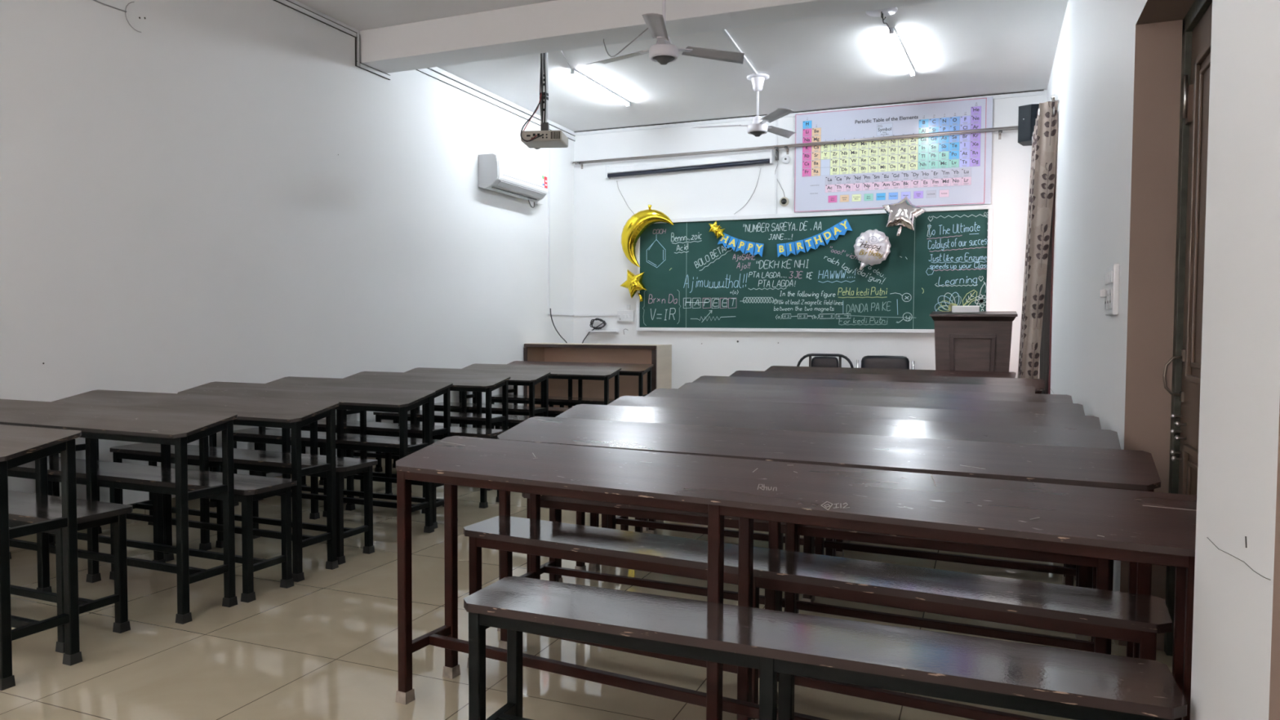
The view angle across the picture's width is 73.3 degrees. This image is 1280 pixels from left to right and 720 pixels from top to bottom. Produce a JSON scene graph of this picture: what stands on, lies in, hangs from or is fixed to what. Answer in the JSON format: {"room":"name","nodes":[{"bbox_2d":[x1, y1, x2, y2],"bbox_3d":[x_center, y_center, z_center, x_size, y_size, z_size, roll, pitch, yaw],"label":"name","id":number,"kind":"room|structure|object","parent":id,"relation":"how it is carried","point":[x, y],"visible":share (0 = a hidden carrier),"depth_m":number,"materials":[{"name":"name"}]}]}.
{"room":"science classroom","nodes":[
{"label":"science classroom","id":0,"kind":"room"},
{"bbox_2d":[0,0,573,528],"bbox_3d":[-3.174,-0.802,5.056,0.200,3.570,12.020,1,2,22],"label":"wall","id":1,"kind":"structure","parent":0,"point":[180,209],"depth_m":5.88,"materials":[{"name":"white paint"}]},
{"bbox_2d":[93,0,126,12],"bbox_3d":[-3.144,-2.103,4.779,0.007,0.134,0.621,1,2,22],"label":"wire","id":2,"kind":"object","parent":1,"relation":"attached to","point":[94,0],"visible":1,"depth_m":4.97,"materials":[{"name":"grey"}]},
{"bbox_2d":[124,1,141,32],"bbox_3d":[-3.013,-2.047,5.111,0.004,0.169,0.103,1,2,22],"label":"hanging wire","id":3,"kind":"object","parent":1,"relation":"attached to","point":[131,2],"visible":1,"depth_m":5.09,"materials":[{"name":"grey metal"}]},
{"bbox_2d":[9,457,393,551],"bbox_3d":[-3.085,0.934,5.085,0.012,0.100,12.020,1,2,22],"label":"baseboard","id":4,"kind":"structure","parent":1,"relation":"attached to","point":[193,504],"depth_m":5.23,"materials":[{"name":"beige tile"}]},
{"bbox_2d":[273,0,390,79],"bbox_3d":[-3.254,-2.399,4.489,0.030,0.266,6.020,1,2,22],"label":"trim","id":5,"kind":"structure","parent":1,"relation":"attached to","point":[286,2],"depth_m":6.75,"materials":[{"name":"white plastic"}]},
{"bbox_2d":[415,66,575,141],"bbox_3d":[-1.465,-2.666,8.872,0.017,0.103,3.540,1,2,22],"label":"trim","id":6,"kind":"structure","parent":1,"relation":"attached to","point":[436,69],"depth_m":8.69,"materials":[{"name":"white plastic"}]},
{"bbox_2d":[478,153,547,202],"bbox_3d":[-1.308,-1.893,9.009,0.234,0.340,1.040,1,2,22],"label":"air conditioner","id":7,"kind":"object","parent":1,"relation":"attached to","point":[497,173],"visible":1,"depth_m":8.77,"materials":[{"name":"grey plastic"}]},
{"bbox_2d":[534,198,543,204],"bbox_3d":[-1.134,-1.907,9.640,0.050,0.320,0.140,1,2,22],"label":"pipe cover","id":8,"kind":"object","parent":1,"relation":"attached to","point":[540,202],"visible":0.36,"depth_m":9.64,"materials":[{"name":"white plastic"}]},
{"bbox_2d":[547,129,550,314],"bbox_3d":[-1.053,-1.589,9.943,0.016,2.120,0.030,1,2,22],"label":"trim","id":9,"kind":"structure","parent":1,"relation":"attached to","point":[548,148],"depth_m":9.94,"materials":[{"name":"white plastic"}]},
{"bbox_2d":[550,308,567,342],"bbox_3d":[-0.935,-0.306,10.207,0.018,0.603,0.503,1,2,24],"label":"cable","id":10,"kind":"object","parent":1,"relation":"hanging from","point":[550,308],"visible":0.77,"depth_m":10.05,"materials":[{"name":"black plastic"}]},
{"bbox_2d":[548,312,617,315],"bbox_3d":[-0.666,-0.540,10.181,0.595,0.030,0.660,1,2,22],"label":"trim","id":11,"kind":"structure","parent":1,"relation":"attached to","point":[552,313],"depth_m":10.44,"materials":[{"name":"white plastic"}]},
{"bbox_2d":[0,464,1173,719],"bbox_3d":[-0.344,1.103,3.974,6.334,0.120,12.420,1,2,22],"label":"floor","id":12,"kind":"structure","parent":0,"point":[324,646],"depth_m":3.20,"materials":[{"name":"beige tile"}]},
{"bbox_2d":[0,424,82,690],"bbox_3d":[-2.840,0.647,3.256,1.790,0.820,0.300,1,2,23],"label":"school desk","id":13,"kind":"object","parent":12,"relation":"on","point":[19,445],"visible":1,"depth_m":2.96,"materials":[{"name":"grey laminate"}]},
{"bbox_2d":[8,490,133,653],"bbox_3d":[-2.753,0.802,3.531,1.590,0.490,0.285,1,2,22],"label":"bench","id":14,"kind":"object","parent":12,"relation":"on","point":[24,508],"visible":0.69,"depth_m":3.32,"materials":[{"name":"black paint"}]},
{"bbox_2d":[0,399,237,624],"bbox_3d":[-2.583,0.624,3.885,1.790,0.820,0.300,1,2,23],"label":"school desk","id":15,"kind":"object","parent":12,"relation":"on","point":[178,428],"visible":0.9,"depth_m":3.65,"materials":[{"name":"grey laminate"}]},
{"bbox_2d":[7,456,296,602],"bbox_3d":[-2.419,0.779,4.140,1.750,0.490,0.285,1,2,22],"label":"bench","id":16,"kind":"object","parent":12,"relation":"on","point":[159,481],"visible":0.59,"depth_m":3.94,"materials":[{"name":"black paint"}]},
{"bbox_2d":[48,389,338,582],"bbox_3d":[-2.351,0.602,4.454,1.790,0.820,0.300,1,2,23],"label":"school desk","id":17,"kind":"object","parent":12,"relation":"on","point":[292,414],"visible":0.67,"depth_m":4.24,"materials":[{"name":"grey laminate"}]},
{"bbox_2d":[110,442,377,564],"bbox_3d":[-2.208,0.758,4.723,1.700,0.490,0.285,1,2,22],"label":"bench","id":18,"kind":"object","parent":12,"relation":"on","point":[253,460],"visible":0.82,"depth_m":4.54,"materials":[{"name":"black paint"}]},
{"bbox_2d":[177,381,435,533],"bbox_3d":[-2.052,0.575,5.201,1.780,0.820,0.300,1,2,23],"label":"school desk","id":19,"kind":"object","parent":12,"relation":"on","point":[370,399],"visible":0.48,"depth_m":5.04,"materials":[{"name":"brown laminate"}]},
{"bbox_2d":[233,427,457,528],"bbox_3d":[-1.915,0.730,5.470,1.680,0.490,0.270,1,2,22],"label":"bench","id":20,"kind":"object","parent":12,"relation":"on","point":[349,442],"visible":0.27,"depth_m":5.39,"materials":[{"name":"black paint"}]},
{"bbox_2d":[258,376,453,513],"bbox_3d":[-1.959,0.549,5.854,1.460,0.820,0.300,1,2,23],"label":"school desk","id":21,"kind":"object","parent":12,"relation":"on","point":[440,388],"visible":0.26,"depth_m":5.76,"materials":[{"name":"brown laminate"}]},
{"bbox_2d":[301,418,506,508],"bbox_3d":[-1.702,0.708,6.046,1.640,0.490,0.270,1,2,22],"label":"bench","id":22,"kind":"object","parent":12,"relation":"on","point":[378,428],"visible":0.35,"depth_m":5.94,"materials":[{"name":"black paint"}]},
{"bbox_2d":[342,371,510,490],"bbox_3d":[-1.673,0.521,6.622,1.410,0.820,0.300,1,2,23],"label":"school desk","id":23,"kind":"object","parent":12,"relation":"on","point":[468,383],"visible":0.43,"depth_m":6.49,"materials":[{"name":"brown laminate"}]},
{"bbox_2d":[373,409,534,471],"bbox_3d":[-1.465,0.677,6.865,1.460,0.490,0.285,1,2,23],"label":"bench","id":24,"kind":"object","parent":12,"relation":"on","point":[464,419],"visible":0.33,"depth_m":6.79,"materials":[{"name":"black paint"}]},
{"bbox_2d":[398,367,550,428],"bbox_3d":[-1.423,0.496,7.287,1.370,0.820,0.300,1,2,23],"label":"school desk","id":25,"kind":"object","parent":12,"relation":"on","point":[526,378],"visible":0.31,"depth_m":7.15,"materials":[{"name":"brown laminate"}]},
{"bbox_2d":[434,402,569,429],"bbox_3d":[-1.190,0.652,7.540,1.460,0.490,0.285,1,2,23],"label":"bench","id":26,"kind":"object","parent":12,"relation":"on","point":[515,410],"visible":0.1,"depth_m":7.44,"materials":[{"name":"black paint"}]},
{"bbox_2d":[458,363,621,427],"bbox_3d":[-0.965,0.466,8.093,1.610,0.820,0.300,1,2,23],"label":"school desk","id":27,"kind":"object","parent":12,"relation":"on","point":[571,372],"visible":0.32,"depth_m":7.90,"materials":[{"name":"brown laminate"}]},
{"bbox_2d":[491,394,614,429],"bbox_3d":[-0.822,0.617,8.470,1.440,0.490,0.285,1,2,23],"label":"bench","id":28,"kind":"object","parent":12,"relation":"on","point":[562,401],"visible":0.17,"depth_m":8.38,"materials":[{"name":"black paint"}]},
{"bbox_2d":[507,360,653,408],"bbox_3d":[-0.663,0.439,8.822,1.620,0.820,0.300,1,2,23],"label":"school desk","id":29,"kind":"object","parent":12,"relation":"on","point":[627,369],"visible":0.34,"depth_m":8.70,"materials":[{"name":"black paint"}]},
{"bbox_2d":[524,342,671,407],"bbox_3d":[-0.469,0.326,9.404,1.560,1.002,0.470,1,2,22],"label":"desk","id":30,"kind":"object","parent":12,"relation":"on","point":[658,355],"visible":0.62,"depth_m":9.52,"materials":[{"name":"brown wood"}]},
{"bbox_2d":[395,435,1196,719],"bbox_3d":[0.268,0.690,2.380,2.194,0.837,0.382,1,3,27],"label":"school desk","id":31,"kind":"object","parent":12,"relation":"on","point":[1140,526],"visible":0.87,"depth_m":2.23,"materials":[{"name":"red paint"}]},
{"bbox_2d":[521,493,1109,653],"bbox_3d":[0.554,0.828,3.316,2.252,0.490,0.250,1,2,25],"label":"bench","id":32,"kind":"object","parent":12,"relation":"on","point":[1100,573],"visible":0.26,"depth_m":3.15,"materials":[{"name":"red paint"}]},
{"bbox_2d":[463,515,1172,719],"bbox_3d":[0.374,0.853,2.647,2.131,0.490,0.250,1,3,26],"label":"bench","id":33,"kind":"object","parent":12,"relation":"on","point":[1136,619],"visible":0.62,"depth_m":2.47,"materials":[{"name":"red paint"}]},
{"bbox_2d":[796,353,853,368],"bbox_3d":[1.845,0.399,8.778,0.624,0.916,0.477,1,2,22],"label":"chair","id":34,"kind":"object","parent":12,"relation":"on","point":[830,361],"visible":0.3,"depth_m":8.94,"materials":[{"name":"black metal"}]},
{"bbox_2d":[463,576,1187,719],"bbox_3d":[0.324,0.877,2.032,1.615,0.490,0.255,1,2,22],"label":"bench","id":35,"kind":"object","parent":12,"relation":"on","point":[1051,681],"visible":1,"depth_m":1.94,"materials":[{"name":"black paint"}]},
{"bbox_2d":[497,416,1160,657],"bbox_3d":[0.504,0.674,3.023,2.242,0.820,0.300,1,2,25],"label":"school desk","id":36,"kind":"object","parent":12,"relation":"on","point":[1114,468],"visible":0.44,"depth_m":2.89,"materials":[{"name":"red paint"}]},
{"bbox_2d":[555,404,1120,654],"bbox_3d":[0.677,0.653,3.589,2.303,0.820,0.300,1,2,25],"label":"school desk","id":37,"kind":"object","parent":12,"relation":"on","point":[1006,433],"visible":0.2,"depth_m":3.53,"materials":[{"name":"red paint"}]},
{"bbox_2d":[588,512,1088,640],"bbox_3d":[0.783,0.808,3.852,2.232,0.490,0.250,1,2,25],"label":"bench","id":38,"kind":"object","parent":12,"relation":"on","point":[1082,571],"visible":0.09,"depth_m":3.92,"materials":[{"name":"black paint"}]},
{"bbox_2d":[601,395,1101,588],"bbox_3d":[0.884,0.634,4.101,2.302,0.820,0.300,1,2,25],"label":"school desk","id":39,"kind":"object","parent":12,"relation":"on","point":[1092,422],"visible":0.29,"depth_m":4.02,"materials":[{"name":"red paint"}]},
{"bbox_2d":[635,517,1074,586],"bbox_3d":[1.002,0.788,4.391,2.232,0.490,0.250,1,2,24],"label":"bench","id":40,"kind":"object","parent":12,"relation":"on","point":[1067,580],"visible":0.14,"depth_m":4.46,"materials":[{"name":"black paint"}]},
{"bbox_2d":[691,375,1035,393],"bbox_3d":[1.467,0.561,6.025,2.346,0.820,0.300,1,3,26],"label":"school desk","id":41,"kind":"object","parent":12,"relation":"on","point":[704,379],"visible":0.16,"depth_m":6.01,"materials":[{"name":"red paint"}]},
{"bbox_2d":[642,387,1084,578],"bbox_3d":[1.109,0.611,4.698,2.331,0.820,0.300,1,2,24],"label":"school desk","id":42,"kind":"object","parent":12,"relation":"on","point":[1058,408],"visible":0.26,"depth_m":4.66,"materials":[{"name":"red paint"}]},
{"bbox_2d":[679,382,1072,403],"bbox_3d":[1.332,0.590,5.263,2.340,0.820,0.300,1,2,23],"label":"school desk","id":43,"kind":"object","parent":12,"relation":"on","point":[1061,398],"visible":0.23,"depth_m":5.24,"materials":[{"name":"red paint"}]},
{"bbox_2d":[856,355,914,369],"bbox_3d":[2.405,0.409,8.549,0.569,0.895,0.530,1,2,22],"label":"chair","id":44,"kind":"object","parent":12,"relation":"on","point":[883,362],"visible":0.12,"depth_m":8.70,"materials":[{"name":"black plastic"}]},
{"bbox_2d":[729,370,1044,394],"bbox_3d":[1.875,0.531,6.846,2.424,0.820,0.300,1,2,25],"label":"school desk","id":45,"kind":"object","parent":12,"relation":"on","point":[1039,384],"visible":0.26,"depth_m":6.79,"materials":[{"name":"red paint"}]},
{"bbox_2d":[764,365,1016,377],"bbox_3d":[2.201,0.495,7.808,2.197,0.820,0.300,1,3,27],"label":"school desk","id":46,"kind":"object","parent":12,"relation":"on","point":[773,368],"visible":0.2,"depth_m":7.79,"materials":[{"name":"red paint"}]},
{"bbox_2d":[929,311,1017,372],"bbox_3d":[3.209,0.208,8.312,0.770,1.364,0.528,1,2,22],"label":"lectern","id":47,"kind":"object","parent":12,"relation":"on","point":[981,341],"visible":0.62,"depth_m":8.11,"materials":[{"name":"brown wood"}]},
{"bbox_2d":[951,306,979,312],"bbox_3d":[3.113,-0.486,8.219,0.244,0.066,0.103,1,2,22],"label":"box","id":48,"kind":"object","parent":47,"relation":"on","point":[954,308],"visible":1,"depth_m":8.17,"materials":[{"name":"white"}]},
{"bbox_2d":[295,0,1068,131],"bbox_3d":[-0.324,-2.600,3.828,6.334,0.150,12.420,1,2,22],"label":"ceiling","id":49,"kind":"structure","parent":0,"point":[962,48],"depth_m":7.78,"materials":[{"name":"paint"}]},
{"bbox_2d":[539,52,548,123],"bbox_3d":[-0.753,-2.266,6.857,0.090,0.760,0.090,1,2,22],"label":"pole","id":50,"kind":"object","parent":49,"relation":"hanging from","point":[544,56],"visible":0.66,"depth_m":6.84,"materials":[{"name":"black metal"}]},
{"bbox_2d":[523,93,541,140],"bbox_3d":[-0.847,-1.921,6.805,0.136,0.408,0.138,1,2,22],"label":"cable","id":51,"kind":"object","parent":50,"relation":"hanging from","point":[540,94],"visible":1,"depth_m":6.80,"materials":[{"name":"black plastic"}]},
{"bbox_2d":[520,122,568,149],"bbox_3d":[-0.759,-1.807,6.888,0.330,0.175,0.308,1,2,6],"label":"projector","id":52,"kind":"object","parent":50,"relation":"hanging from","point":[549,139],"visible":0.98,"depth_m":6.76,"materials":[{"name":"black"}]},
{"bbox_2d":[520,101,542,142],"bbox_3d":[-0.831,-1.881,6.747,0.180,0.347,0.126,-1,3,-35],"label":"cable","id":53,"kind":"object","parent":52,"relation":"attached to","point":[540,101],"visible":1,"depth_m":6.75,"materials":[{"name":"black plastic"}]},
{"bbox_2d":[570,68,630,106],"bbox_3d":[-0.373,-2.687,8.523,0.039,0.046,1.280,1,2,23],"label":"tube light","id":54,"kind":"object","parent":49,"relation":"attached to","point":[627,103],"visible":0.98,"depth_m":8.44,"materials":[{"name":"white plastic"}]},
{"bbox_2d":[603,27,648,57],"bbox_3d":[-0.159,-2.290,6.158,0.183,0.317,0.650,-1,3,-32],"label":"wire","id":55,"kind":"object","parent":49,"relation":"hanging from","point":[647,28],"visible":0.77,"depth_m":5.94,"materials":[{"name":"grey"}]},
{"bbox_2d":[359,0,949,73],"bbox_3d":[0.222,-2.481,6.099,5.639,0.260,0.316,1,2,22],"label":"beam","id":56,"kind":"structure","parent":49,"relation":"attached to","point":[557,25],"depth_m":6.29,"materials":[{"name":"white paint"}]},
{"bbox_2d":[587,0,744,64],"bbox_3d":[0.060,-2.277,5.666,1.080,0.636,1.080,1,2,22],"label":"ceiling fan","id":57,"kind":"object","parent":49,"relation":"hanging from","point":[663,52],"visible":1,"depth_m":5.67,"materials":[{"name":"white metal"}]},
{"bbox_2d":[721,29,757,75],"bbox_3d":[0.774,-2.640,7.155,0.026,0.018,2.052,1,2,19],"label":"conduit","id":58,"kind":"object","parent":49,"relation":"attached to","point":[725,32],"depth_m":7.28,"materials":[{"name":"white plastic"}]},
{"bbox_2d":[690,73,796,137],"bbox_3d":[1.061,-2.405,8.223,1.060,0.571,1.096,1,2,22],"label":"ceiling fan","id":59,"kind":"object","parent":49,"relation":"hanging from","point":[757,127],"visible":1,"depth_m":8.09,"materials":[{"name":"white metal"}]},
{"bbox_2d":[866,7,897,20],"bbox_3d":[1.806,-2.578,6.429,0.230,0.075,0.230,1,2,22],"label":"ceiling rose","id":60,"kind":"object","parent":49,"relation":"attached to","point":[888,11],"visible":0.73,"depth_m":6.43,"materials":[{"name":"white plastic"}]},
{"bbox_2d":[882,13,890,31],"bbox_3d":[1.898,-2.588,6.634,0.019,0.039,0.412,1,2,24],"label":"cable","id":61,"kind":"object","parent":60,"relation":"attached to","point":[882,13],"visible":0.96,"depth_m":6.64,"materials":[{"name":"grey plastic"}]},
{"bbox_2d":[888,26,915,76],"bbox_3d":[2.258,-2.628,7.383,0.039,0.046,1.291,1,2,25],"label":"tube light","id":62,"kind":"object","parent":49,"relation":"attached to","point":[892,29],"visible":0.98,"depth_m":7.28,"materials":[{"name":"white plastic"}]},
{"bbox_2d":[897,35,915,55],"bbox_3d":[2.229,-2.607,7.150,0.066,0.038,0.605,1,3,26],"label":"cable","id":63,"kind":"object","parent":49,"relation":"hanging from","point":[908,43],"visible":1,"depth_m":7.11,"materials":[{"name":"grey metal"}]},
{"bbox_2d":[573,89,1047,388],"bbox_3d":[1.785,-0.956,9.631,5.934,3.570,0.200,1,2,22],"label":"wall","id":64,"kind":"structure","parent":0,"point":[601,212],"depth_m":9.88,"materials":[{"name":"white paint"}]},
{"bbox_2d":[586,328,618,333],"bbox_3d":[-0.456,-0.348,10.410,0.400,0.050,0.090,1,2,22],"label":"shelf","id":65,"kind":"object","parent":64,"relation":"attached to","point":[600,331],"visible":1,"depth_m":10.41,"materials":[{"name":"white plastic"}]},
{"bbox_2d":[582,318,606,343],"bbox_3d":[-0.582,-0.302,10.458,0.362,0.418,0.056,1,2,22],"label":"coiled cable","id":66,"kind":"object","parent":65,"relation":"on","point":[596,319],"visible":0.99,"depth_m":10.42,"materials":[{"name":"black plastic"}]},
{"bbox_2d":[617,310,634,321],"bbox_3d":[-0.172,-0.528,10.314,0.210,0.130,0.042,1,2,22],"label":"switchboard","id":67,"kind":"object","parent":64,"relation":"attached to","point":[622,315],"visible":1,"depth_m":10.30,"materials":[{"name":"white plastic"}]},
{"bbox_2d":[605,149,773,181],"bbox_3d":[0.537,-2.237,9.941,2.027,0.232,0.075,1,2,22],"label":"projection screen","id":68,"kind":"object","parent":64,"relation":"attached to","point":[757,158],"visible":1,"depth_m":9.89,"materials":[{"name":"white plastic"}]},
{"bbox_2d":[616,181,634,213],"bbox_3d":[-0.146,-1.905,10.252,0.271,0.463,0.044,1,2,18],"label":"pull cord","id":69,"kind":"object","parent":68,"relation":"hanging from","point":[616,181],"visible":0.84,"depth_m":10.27,"materials":[{"name":"grey fabric"}]},
{"bbox_2d":[733,168,760,214],"bbox_3d":[1.218,-1.901,9.697,0.317,0.503,0.046,1,3,26],"label":"pull cord","id":70,"kind":"object","parent":68,"relation":"hanging from","point":[760,169],"visible":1,"depth_m":9.69,"materials":[{"name":"grey fabric"}]},
{"bbox_2d":[774,119,777,213],"bbox_3d":[1.519,-2.161,9.580,0.020,1.060,0.012,1,2,22],"label":"trim","id":71,"kind":"structure","parent":64,"relation":"attached to","point":[776,121],"depth_m":9.58,"materials":[{"name":"white plastic"}]},
{"bbox_2d":[775,151,778,160],"bbox_3d":[1.525,-2.270,9.564,0.040,0.100,0.030,1,2,22],"label":"clip","id":72,"kind":"object","parent":64,"relation":"attached to","point":[776,152],"visible":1,"depth_m":9.55,"materials":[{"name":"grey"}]},
{"bbox_2d":[774,150,785,196],"bbox_3d":[1.555,-2.100,9.554,0.117,0.582,0.031,1,2,22],"label":"cable","id":73,"kind":"object","parent":64,"relation":"attached to","point":[775,150],"visible":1,"depth_m":9.56,"materials":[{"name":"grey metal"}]},
{"bbox_2d":[779,196,789,206],"bbox_3d":[1.598,-1.759,9.545,0.104,0.104,0.045,1,2,22],"label":"wall sensor","id":74,"kind":"object","parent":64,"relation":"attached to","point":[784,202],"visible":1,"depth_m":9.53,"materials":[{"name":"beige plastic"}]},
{"bbox_2d":[782,155,790,163],"bbox_3d":[1.615,-2.223,9.523,0.090,0.090,0.042,1,2,22],"label":"disc","id":75,"kind":"object","parent":64,"relation":"attached to","point":[785,159],"visible":1,"depth_m":9.51,"materials":[{"name":"white plastic"}]},
{"bbox_2d":[570,125,1017,168],"bbox_3d":[1.479,-2.330,9.533,4.975,0.102,0.118,1,2,22],"label":"curtain rod","id":76,"kind":"object","parent":64,"relation":"attached to","point":[786,147],"visible":0.99,"depth_m":9.38,"materials":[{"name":"silver metal"}]},
{"bbox_2d":[573,89,1044,135],"bbox_3d":[1.606,-2.712,9.521,5.214,0.046,0.018,1,2,22],"label":"trim","id":77,"kind":"structure","parent":64,"relation":"attached to","point":[1039,92],"depth_m":9.67,"materials":[{"name":"white plastic"}]},
{"bbox_2d":[635,204,992,333],"bbox_3d":[1.774,-0.962,9.501,3.900,1.307,0.050,1,2,22],"label":"chalkboard","id":78,"kind":"object","parent":64,"relation":"attached to","point":[693,282],"visible":0.97,"depth_m":9.45,"materials":[{"name":"green"}]},
{"bbox_2d":[620,270,647,302],"bbox_3d":[-0.079,-0.879,10.150,0.350,0.384,0.151,1,2,22],"label":"star balloon","id":79,"kind":"object","parent":78,"relation":"attached to","point":[633,283],"visible":1,"depth_m":10.09,"materials":[{"name":"gold metal"}]},
{"bbox_2d":[621,204,673,266],"bbox_3d":[0.086,-1.447,10.035,0.655,0.729,0.182,1,2,22],"label":"balloon","id":80,"kind":"object","parent":78,"relation":"attached to","point":[638,222],"visible":1,"depth_m":10.01,"materials":[{"name":"gold metal"}]},
{"bbox_2d":[717,218,852,257],"bbox_3d":[1.582,-1.336,9.516,1.510,0.396,0.013,1,2,22],"label":"banner","id":81,"kind":"object","parent":78,"relation":"attached to","point":[844,224],"visible":1,"depth_m":9.48,"materials":[{"name":"blue"}]},
{"bbox_2d":[708,220,724,239],"bbox_3d":[0.870,-1.479,9.772,0.202,0.216,0.080,1,2,22],"label":"star","id":82,"kind":"object","parent":81,"relation":"attached to","point":[715,228],"visible":1,"depth_m":9.75,"materials":[{"name":"gold metal"}]},
{"bbox_2d":[853,229,890,270],"bbox_3d":[2.453,-1.166,9.093,0.386,0.432,0.160,1,2,22],"label":"balloon","id":83,"kind":"object","parent":78,"relation":"attached to","point":[872,247],"visible":1,"depth_m":9.04,"materials":[{"name":"white metal"}]},
{"bbox_2d":[882,195,926,236],"bbox_3d":[2.742,-1.492,8.895,0.419,0.441,0.266,0,2,1],"label":"star balloon","id":84,"kind":"object","parent":78,"relation":"attached to","point":[903,213],"visible":1,"depth_m":8.83,"materials":[{"name":"silver metal"}]},
{"bbox_2d":[794,96,992,213],"bbox_3d":[2.637,-2.147,9.101,2.013,1.078,0.015,1,2,22],"label":"poster","id":85,"kind":"object","parent":64,"relation":"attached to","point":[951,170],"visible":1,"depth_m":9.07,"materials":[{"name":"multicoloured paper"}]},
{"bbox_2d":[802,106,978,191],"bbox_3d":[2.617,-2.204,9.100,1.788,0.781,0.001,1,2,22],"label":"print","id":86,"kind":"object","parent":85,"relation":"attached to","point":[971,107],"depth_m":9.06},
{"bbox_2d":[1046,0,1279,719],"bbox_3d":[1.833,-0.695,3.020,0.335,3.570,12.020,1,2,22],"label":"wall","id":87,"kind":"structure","parent":0,"point":[1115,77],"depth_m":1.66,"materials":[{"name":"white paint"}]},
{"bbox_2d":[1017,103,1039,146],"bbox_3d":[3.777,-2.251,8.235,0.240,0.340,0.277,2,3,38],"label":"wall speaker","id":88,"kind":"object","parent":87,"relation":"attached to","point":[1027,116],"visible":0.55,"depth_m":8.16,"materials":[{"name":"grey plastic"}]},
{"bbox_2d":[1017,106,1031,140],"bbox_3d":[3.652,-2.249,8.168,0.106,0.300,0.048,1,2,22],"label":"grille","id":89,"kind":"object","parent":88,"relation":"attached to","point":[1024,112],"depth_m":8.17,"materials":[{"name":"black plastic"}]},
{"bbox_2d":[1048,177,1055,394],"bbox_3d":[3.749,-0.599,7.718,0.182,2.730,1.285,1,2,22],"label":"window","id":90,"kind":"structure","parent":87,"relation":"in","point":[1053,213],"depth_m":7.16,"materials":[{"name":"brown"}]},
{"bbox_2d":[1039,205,1053,394],"bbox_3d":[3.443,-0.693,7.252,0.101,2.150,0.041,1,2,22],"label":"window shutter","id":91,"kind":"object","parent":90,"relation":"attached to","point":[1045,340],"visible":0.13,"depth_m":7.26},
{"bbox_2d":[1050,93,1058,103],"bbox_3d":[3.540,-2.129,7.408,0.076,0.130,1.350,1,2,22],"label":"curtain rod","id":92,"kind":"object","parent":87,"relation":"attached to","point":[1054,97],"visible":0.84,"depth_m":6.80,"materials":[{"name":"silver metal"}]},
{"bbox_2d":[1017,100,1057,378],"bbox_3d":[3.449,-0.681,7.596,0.208,2.840,1.333,1,2,18],"label":"curtain","id":93,"kind":"object","parent":92,"relation":"hanging from","point":[1043,157],"visible":0.84,"depth_m":7.15,"materials":[{"name":"fabric"}]},
{"bbox_2d":[1099,263,1119,315],"bbox_3d":[1.938,-0.287,3.559,0.050,0.205,0.245,1,2,22],"label":"switchboard","id":94,"kind":"object","parent":87,"relation":"attached to","point":[1110,294],"visible":1,"depth_m":3.46,"materials":[{"name":"white plastic"}]},
{"bbox_2d":[1104,293,1106,309],"bbox_3d":[1.967,-0.253,3.630,0.004,0.080,0.057,1,2,22],"label":"socket","id":95,"kind":"object","parent":94,"relation":"attached to","point":[1105,295],"depth_m":3.62,"materials":[{"name":"grey plastic"}]},
{"bbox_2d":[1106,289,1109,309],"bbox_3d":[1.939,-0.250,3.560,0.004,0.080,0.057,1,2,22],"label":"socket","id":96,"kind":"object","parent":94,"relation":"attached to","point":[1108,291],"depth_m":3.55,"materials":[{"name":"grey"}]},
{"bbox_2d":[1109,288,1112,309],"bbox_3d":[1.911,-0.247,3.491,0.004,0.080,0.057,1,2,22],"label":"socket","id":97,"kind":"object","parent":94,"relation":"attached to","point":[1111,290],"depth_m":3.47,"materials":[{"name":"grey plastic"}]},
{"bbox_2d":[1112,639,1118,644],"bbox_3d":[2.622,0.958,5.255,0.012,0.100,4.302,1,2,22],"label":"baseboard","id":98,"kind":"structure","parent":87,"relation":"attached to","point":[1116,642],"depth_m":3.27,"materials":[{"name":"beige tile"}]},
{"bbox_2d":[1163,0,1212,656],"bbox_3d":[1.650,-0.044,2.361,0.115,2.320,1.718,1,2,22],"label":"door","id":99,"kind":"structure","parent":87,"relation":"in","point":[1184,393],"depth_m":2.98,"materials":[{"name":"brown paint"}]},
{"bbox_2d":[1208,536,1271,580],"bbox_3d":[0.975,0.305,1.408,0.002,0.061,0.385,1,2,22],"label":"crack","id":100,"kind":"structure","parent":87,"relation":"attached to","point":[1245,536],"depth_m":1.35,"materials":[{"name":"grey paint"}]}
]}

